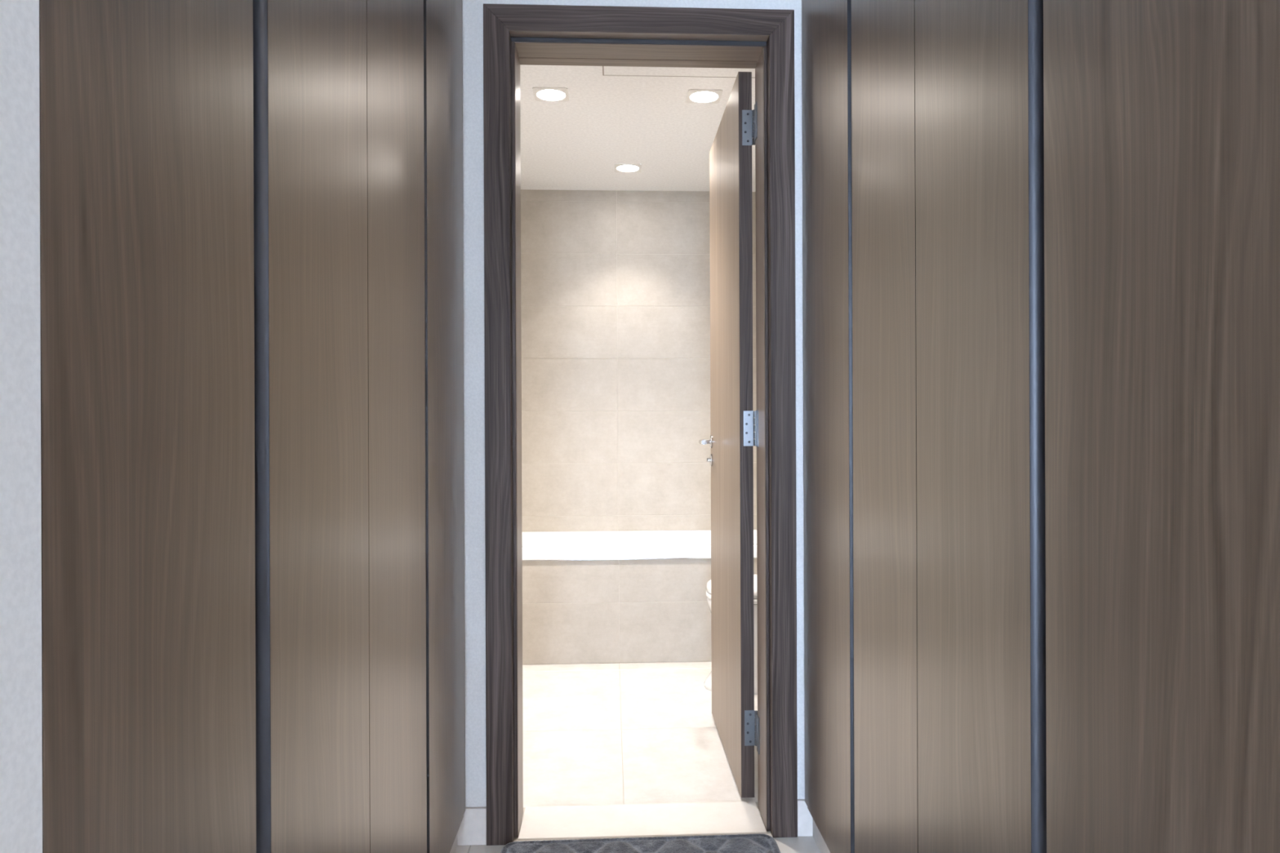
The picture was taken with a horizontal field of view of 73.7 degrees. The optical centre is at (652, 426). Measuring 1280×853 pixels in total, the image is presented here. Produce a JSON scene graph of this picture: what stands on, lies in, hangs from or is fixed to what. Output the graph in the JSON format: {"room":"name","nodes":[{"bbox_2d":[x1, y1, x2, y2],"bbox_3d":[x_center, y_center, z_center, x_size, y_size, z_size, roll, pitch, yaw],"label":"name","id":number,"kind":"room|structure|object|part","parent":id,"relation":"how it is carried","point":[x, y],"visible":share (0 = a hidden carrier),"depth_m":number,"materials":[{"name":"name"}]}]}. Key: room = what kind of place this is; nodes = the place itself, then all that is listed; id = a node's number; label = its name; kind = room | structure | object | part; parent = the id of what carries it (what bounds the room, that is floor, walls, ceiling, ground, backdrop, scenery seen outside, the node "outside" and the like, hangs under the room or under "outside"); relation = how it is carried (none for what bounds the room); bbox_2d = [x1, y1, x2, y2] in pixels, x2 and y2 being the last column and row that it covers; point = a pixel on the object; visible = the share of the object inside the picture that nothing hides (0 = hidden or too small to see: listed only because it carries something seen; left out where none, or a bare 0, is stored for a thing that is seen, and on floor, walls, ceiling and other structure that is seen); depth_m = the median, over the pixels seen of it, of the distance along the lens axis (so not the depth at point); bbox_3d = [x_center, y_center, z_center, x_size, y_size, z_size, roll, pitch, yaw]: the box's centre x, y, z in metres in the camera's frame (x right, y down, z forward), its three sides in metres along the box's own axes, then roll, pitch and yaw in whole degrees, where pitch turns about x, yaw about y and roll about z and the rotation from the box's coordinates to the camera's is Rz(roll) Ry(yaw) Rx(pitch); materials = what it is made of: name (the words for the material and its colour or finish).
{"room":"dressing room","nodes":[
{"label":"dressing room","id":0,"kind":"room"},
{"bbox_2d":[0,0,42,852],"bbox_3d":[-1.448,-0.175,0.842,1.988,2.700,3.020,0,0,-3],"label":"wall","id":1,"kind":"structure","parent":0,"point":[20,522],"depth_m":0.59,"materials":[{"name":"paint"}]},
{"bbox_2d":[462,0,804,807],"bbox_3d":[-0.070,-0.181,2.506,2.500,2.700,0.172,0,0,-3],"label":"wall","id":2,"kind":"structure","parent":0,"point":[472,10],"depth_m":2.40,"materials":[{"name":"paint"}]},
{"bbox_2d":[457,807,486,845],"bbox_3d":[-0.509,1.120,2.392,0.086,0.102,0.012,0,0,-3],"label":"baseboard","id":3,"kind":"structure","parent":2,"relation":"attached to","point":[472,830],"depth_m":2.39,"materials":[{"name":"stone"}]},
{"bbox_2d":[483,4,797,845],"bbox_3d":[-0.036,-0.008,2.504,0.878,2.354,0.198,0,0,-3],"label":"door frame","id":4,"kind":"structure","parent":2,"relation":"attached to","point":[762,40],"depth_m":2.42,"materials":[{"name":"brown wood"}]},
{"bbox_3d":[-0.434,-0.006,2.394,0.072,2.354,0.016,0,0,-3],"label":"casing","id":5,"kind":"part","parent":4,"relation":"part of","materials":[{"name":"brown wood"}]},
{"bbox_3d":[-0.036,-1.149,2.413,0.877,0.073,0.016,0,0,-3],"label":"head casing","id":6,"kind":"part","parent":4,"relation":"part of","materials":[{"name":"brown wood"}]},
{"bbox_3d":[0.371,-0.009,2.433,0.071,2.354,0.016,0,0,-3],"label":"casing","id":7,"kind":"part","parent":4,"relation":"part of","materials":[{"name":"brown wood"}]},
{"bbox_2d":[698,71,759,797],"bbox_3d":[0.275,0.024,3.015,0.153,2.263,0.865,0,0,-3],"label":"door","id":8,"kind":"structure","parent":2,"relation":"in","point":[734,435],"depth_m":2.79,"materials":[{"name":"laminate"}]},
{"bbox_3d":[0.208,0.059,3.334,0.050,0.019,0.128,0,0,-3],"label":"lever","id":9,"kind":"part","parent":8,"relation":"part of","materials":[{"name":"silver metal"}]},
{"bbox_3d":[0.294,-0.932,2.657,0.032,0.110,0.002,0,0,-3],"label":"hinge plate","id":10,"kind":"part","parent":8,"relation":"part of","materials":[{"name":"metal"}]},
{"bbox_3d":[0.298,0.005,2.657,0.032,0.110,0.002,0,0,-3],"label":"hinge plate","id":11,"kind":"part","parent":8,"relation":"part of","materials":[{"name":"metal"}]},
{"bbox_3d":[0.302,0.938,2.657,0.032,0.110,0.002,0,0,-3],"label":"hinge plate","id":12,"kind":"part","parent":8,"relation":"part of","materials":[{"name":"metal"}]},
{"bbox_3d":[0.314,-0.932,2.601,0.003,0.110,0.034,0,0,-3],"label":"jamb plate","id":13,"kind":"part","parent":8,"relation":"part of","materials":[{"name":"metal"}]},
{"bbox_3d":[0.318,0.005,2.601,0.003,0.110,0.034,0,0,-3],"label":"jamb plate","id":14,"kind":"part","parent":8,"relation":"part of","materials":[{"name":"metal"}]},
{"bbox_3d":[0.321,0.938,2.601,0.003,0.110,0.034,0,0,-3],"label":"jamb plate","id":15,"kind":"part","parent":8,"relation":"part of","materials":[{"name":"metal"}]},
{"bbox_2d":[797,799,813,836],"bbox_3d":[0.436,1.116,2.437,0.049,0.102,0.012,0,0,-3],"label":"baseboard","id":16,"kind":"structure","parent":2,"relation":"attached to","point":[805,820],"depth_m":2.43,"materials":[{"name":"stone"}]},
{"bbox_2d":[455,661,820,852],"bbox_3d":[0.074,1.199,0.651,5.200,0.060,8.694,0,0,-3],"label":"floor","id":17,"kind":"structure","parent":0,"point":[611,733],"depth_m":3.19,"materials":[{"name":"tile"}]},
{"bbox_2d":[39,0,369,852],"bbox_3d":[-0.762,-0.177,1.015,0.600,2.698,0.827,0,0,-3],"label":"wardrobe","id":18,"kind":"object","parent":17,"relation":"on","point":[205,526],"visible":0.95,"depth_m":0.86,"materials":[{"name":"wood"}]},
{"bbox_3d":[-0.461,-0.214,0.800,0.020,2.570,0.368,0,0,-3],"label":"door","id":19,"kind":"part","parent":18,"relation":"part of","materials":[{"name":"laminate"}]},
{"bbox_3d":[-0.482,-0.214,1.234,0.020,2.570,0.416,0,0,-3],"label":"door","id":20,"kind":"part","parent":18,"relation":"part of","materials":[{"name":"laminate"}]},
{"bbox_2d":[366,0,465,852],"bbox_3d":[-0.804,-0.177,1.899,0.600,2.698,0.941,0,0,-3],"label":"wardrobe","id":21,"kind":"object","parent":17,"relation":"on","point":[415,66],"visible":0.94,"depth_m":1.79,"materials":[{"name":"wood"}]},
{"bbox_3d":[-0.502,-0.214,1.663,0.020,2.570,0.438,0,0,-3],"label":"door","id":22,"kind":"part","parent":21,"relation":"part of","materials":[{"name":"laminate"}]},
{"bbox_3d":[-0.524,-0.214,2.126,0.020,2.570,0.434,0,0,-3],"label":"door","id":23,"kind":"part","parent":21,"relation":"part of","materials":[{"name":"laminate"}]},
{"bbox_2d":[522,528,756,560],"bbox_3d":[-0.114,0.806,4.554,1.698,0.426,0.678,0,0,-3],"label":"bathtub","id":24,"kind":"object","parent":17,"relation":"on","point":[673,544],"visible":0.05,"depth_m":4.79,"materials":[{"name":"white ceramic"}]},
{"bbox_2d":[500,833,780,852],"bbox_3d":[-0.024,1.157,2.145,0.765,0.024,0.500,0,0,-3],"label":"doormat","id":25,"kind":"object","parent":17,"relation":"on","point":[738,843],"visible":1,"depth_m":2.34,"materials":[{"name":"grey fabric"}]},
{"bbox_2d":[518,800,767,840],"bbox_3d":[-0.032,1.172,2.535,0.710,0.014,0.204,0,0,-3],"label":"threshold","id":26,"kind":"object","parent":17,"relation":"on","point":[721,818],"visible":0.78,"depth_m":2.52,"materials":[{"name":"beige stone"}]},
{"bbox_2d":[703,574,757,694],"bbox_3d":[0.499,0.927,3.843,0.540,0.480,0.368,0,0,-3],"label":"toilet","id":27,"kind":"object","parent":17,"relation":"on","point":[708,682],"visible":0.08,"depth_m":3.73,"materials":[{"name":"white ceramic"}]},
{"bbox_3d":[0.471,0.750,3.842,0.465,0.022,0.368,0,0,-3],"label":"seat","id":28,"kind":"part","parent":27,"relation":"part of","materials":[{"name":"white plastic"}]},
{"bbox_3d":[0.471,0.712,3.842,0.462,0.049,0.366,0,0,-3],"label":"lid","id":29,"kind":"part","parent":27,"relation":"part of","materials":[{"name":"white plastic"}]},
{"bbox_2d":[801,0,918,852],"bbox_3d":[0.748,-0.183,1.991,0.600,2.698,0.907,0,0,-3],"label":"wardrobe","id":30,"kind":"object","parent":17,"relation":"on","point":[859,187],"visible":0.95,"depth_m":1.87,"materials":[{"name":"wood"}]},
{"bbox_3d":[0.449,-0.218,2.172,0.020,2.570,0.435,0,0,-3],"label":"door","id":31,"kind":"part","parent":30,"relation":"part of","materials":[{"name":"laminate"}]},
{"bbox_3d":[0.470,-0.218,1.725,0.020,2.570,0.400,0,0,-3],"label":"door","id":32,"kind":"part","parent":30,"relation":"part of","materials":[{"name":"laminate"}]},
{"bbox_2d":[915,0,1279,852],"bbox_3d":[0.790,-0.183,1.107,0.600,2.698,0.861,0,0,-3],"label":"wardrobe","id":33,"kind":"object","parent":17,"relation":"on","point":[1097,182],"visible":1,"depth_m":0.96,"materials":[{"name":"wood"}]},
{"bbox_3d":[0.489,-0.218,1.316,0.020,2.570,0.413,0,0,-3],"label":"door","id":34,"kind":"part","parent":33,"relation":"part of","materials":[{"name":"laminate"}]},
{"bbox_3d":[0.511,-0.218,0.867,0.020,2.570,0.409,0,0,-3],"label":"door","id":35,"kind":"part","parent":33,"relation":"part of","materials":[{"name":"laminate"}]},
{"bbox_2d":[520,64,755,191],"bbox_3d":[-0.087,-1.396,3.797,1.900,0.080,2.394,0,0,-3],"label":"ceiling","id":36,"kind":"structure","parent":0,"point":[576,144],"depth_m":3.91,"materials":[{"name":"paint"}]},
{"bbox_2d":[532,87,568,102],"bbox_3d":[-0.413,-1.352,3.471,0.140,0.005,0.140,0,0,-3],"label":"recessed light","id":37,"kind":"object","parent":36,"relation":"in","point":[540,94],"visible":1,"depth_m":3.47,"materials":[{"name":"white"}]},
{"bbox_2d":[614,163,641,172],"bbox_3d":[-0.130,-1.353,4.460,0.140,0.005,0.140,0,0,-3],"label":"recessed light","id":38,"kind":"object","parent":36,"relation":"in","point":[619,167],"visible":1,"depth_m":4.45,"materials":[{"name":"white"}]},
{"bbox_2d":[602,66,755,77],"bbox_3d":[0.136,-1.356,3.017,0.630,0.002,0.574,0,0,-3],"label":"access hatch","id":39,"kind":"object","parent":36,"relation":"attached to","point":[606,70],"visible":0.24,"depth_m":3.25,"materials":[{"name":"paint"}]},
{"bbox_2d":[685,88,723,103],"bbox_3d":[0.210,-1.354,3.498,0.140,0.005,0.140,0,0,-3],"label":"recessed light","id":40,"kind":"object","parent":36,"relation":"in","point":[694,95],"visible":1,"depth_m":3.49,"materials":[{"name":"white"}]},
{"bbox_2d":[520,189,756,531],"bbox_3d":[-0.136,-0.093,4.943,1.900,2.525,0.100,0,0,-3],"label":"wall","id":41,"kind":"structure","parent":0,"point":[615,284],"depth_m":4.89,"materials":[{"name":"tile"}]},
{"bbox_2d":[522,558,756,664],"bbox_3d":[-0.099,0.913,4.252,1.700,0.512,0.050,0,0,-3],"label":"wall","id":42,"kind":"structure","parent":0,"point":[641,611],"depth_m":4.22,"materials":[{"name":"tile"}]}
]}

